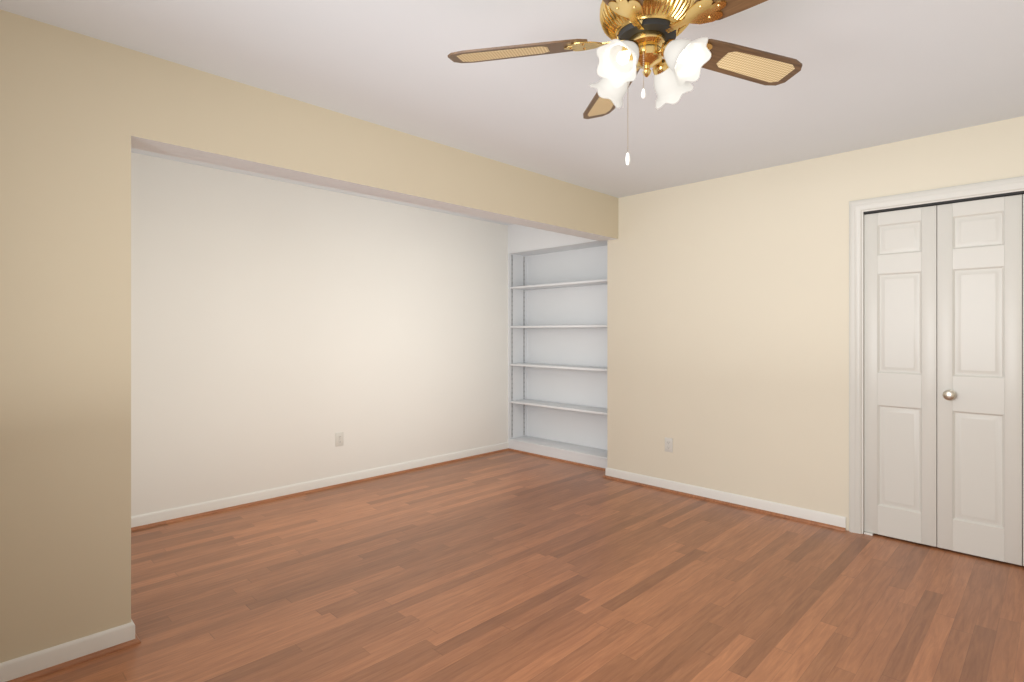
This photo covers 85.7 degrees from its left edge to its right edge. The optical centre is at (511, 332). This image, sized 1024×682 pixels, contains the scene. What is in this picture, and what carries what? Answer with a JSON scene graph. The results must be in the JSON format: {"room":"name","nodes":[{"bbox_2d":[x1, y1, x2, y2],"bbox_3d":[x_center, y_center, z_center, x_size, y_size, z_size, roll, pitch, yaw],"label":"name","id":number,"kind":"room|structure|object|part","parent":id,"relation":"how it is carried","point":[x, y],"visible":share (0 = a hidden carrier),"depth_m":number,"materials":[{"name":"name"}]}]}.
{"room":"empty bedroom","nodes":[
{"label":"empty bedroom","id":0,"kind":"room"},
{"bbox_2d":[0,9,617,662],"bbox_3d":[-0.964,0.057,3.003,0.180,2.440,5.180,0,0,45],"label":"wall","id":1,"kind":"structure","parent":0,"point":[82,117],"depth_m":2.18,"materials":[{"name":"beige paint"}]},
{"bbox_2d":[0,619,140,681],"bbox_3d":[-2.050,1.234,1.757,0.029,0.085,1.463,0,0,45],"label":"baseboard","id":2,"kind":"structure","parent":1,"relation":"attached to","point":[37,664],"depth_m":2.11,"materials":[{"name":"paint"}]},
{"bbox_2d":[131,152,507,516],"bbox_3d":[-1.383,0.057,4.783,0.180,2.440,4.560,0,0,45],"label":"wall","id":3,"kind":"structure","parent":0,"point":[283,334],"depth_m":4.33,"materials":[{"name":"white paint"}]},
{"bbox_2d":[131,442,508,530],"bbox_3d":[-1.410,1.234,4.606,0.029,0.085,3.910,0,0,45],"label":"baseboard","id":4,"kind":"structure","parent":3,"relation":"attached to","point":[152,519],"depth_m":4.32,"materials":[{"name":"paint"}]},
{"bbox_2d":[336,432,343,446],"bbox_3d":[-1.436,0.892,4.596,0.007,0.114,0.070,0,0,45],"label":"outlet","id":5,"kind":"object","parent":3,"relation":"attached to","point":[339,438],"visible":1,"depth_m":4.60,"materials":[{"name":"plastic"}]},
{"bbox_2d":[0,0,1023,224],"bbox_3d":[0.166,-1.193,2.587,5.470,0.060,6.180,0,0,45],"label":"ceiling","id":6,"kind":"structure","parent":0,"point":[871,73],"depth_m":2.49,"materials":[{"name":"paint"}]},
{"bbox_2d":[448,0,801,165],"bbox_3d":[0.451,-0.845,1.714,1.221,0.637,1.259,0,0,45],"label":"fan light","id":7,"kind":"object","parent":6,"relation":"hanging from","point":[642,34],"visible":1,"depth_m":1.72,"materials":[{"name":"brown wood"}]},
{"bbox_3d":[0.428,-0.815,1.751,0.414,0.142,0.408,0,0,45],"label":"lamp shade","id":8,"kind":"part","parent":7,"relation":"part of","materials":[{"name":"white glass"}]},
{"bbox_2d":[27,450,1023,681],"bbox_3d":[0.166,1.307,2.587,5.470,0.060,6.180,0,0,45],"label":"floor","id":9,"kind":"structure","parent":0,"point":[508,566],"depth_m":2.70,"materials":[{"name":"laminate"}]},
{"bbox_2d":[508,240,606,470],"bbox_3d":[0.530,0.202,5.627,1.350,2.150,0.307,0,0,45],"label":"shelf unit","id":10,"kind":"object","parent":9,"relation":"on","point":[557,352],"visible":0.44,"depth_m":5.80,"materials":[{"name":"paint"}]},
{"bbox_2d":[508,224,591,251],"bbox_3d":[1.271,0.057,5.032,3.240,2.440,0.470,0,0,45],"label":"wall","id":11,"kind":"structure","parent":0,"point":[520,237],"depth_m":5.74,"materials":[{"name":"white paint"}]},
{"bbox_2d":[607,116,1023,530],"bbox_3d":[2.277,0.057,3.572,3.855,2.440,0.190,0,0,45],"label":"wall","id":12,"kind":"structure","parent":0,"point":[728,334],"depth_m":3.97,"materials":[{"name":"beige paint"}]},
{"bbox_2d":[665,437,672,452],"bbox_3d":[1.261,0.907,4.439,0.070,0.114,0.007,0,0,45],"label":"outlet","id":13,"kind":"object","parent":12,"relation":"attached to","point":[668,444],"visible":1,"depth_m":4.43,"materials":[{"name":"plastic"}]},
{"bbox_2d":[603,468,845,530],"bbox_3d":[1.478,1.234,4.209,1.880,0.085,0.029,0,0,45],"label":"baseboard","id":14,"kind":"structure","parent":12,"relation":"attached to","point":[814,517],"depth_m":4.05,"materials":[{"name":"paint"}]},
{"bbox_2d":[849,176,1023,535],"bbox_3d":[2.784,0.219,3.007,1.632,2.116,0.139,0,0,45],"label":"door frame","id":15,"kind":"structure","parent":12,"relation":"attached to","point":[859,210],"depth_m":3.50,"materials":[{"name":"paint"}]},
{"bbox_2d":[864,194,1023,565],"bbox_3d":[2.755,0.259,2.978,1.477,2.012,0.094,0,0,45],"label":"closet door","id":16,"kind":"structure","parent":12,"relation":"in","point":[942,376],"depth_m":3.21,"materials":[{"name":"paint"}]}
]}

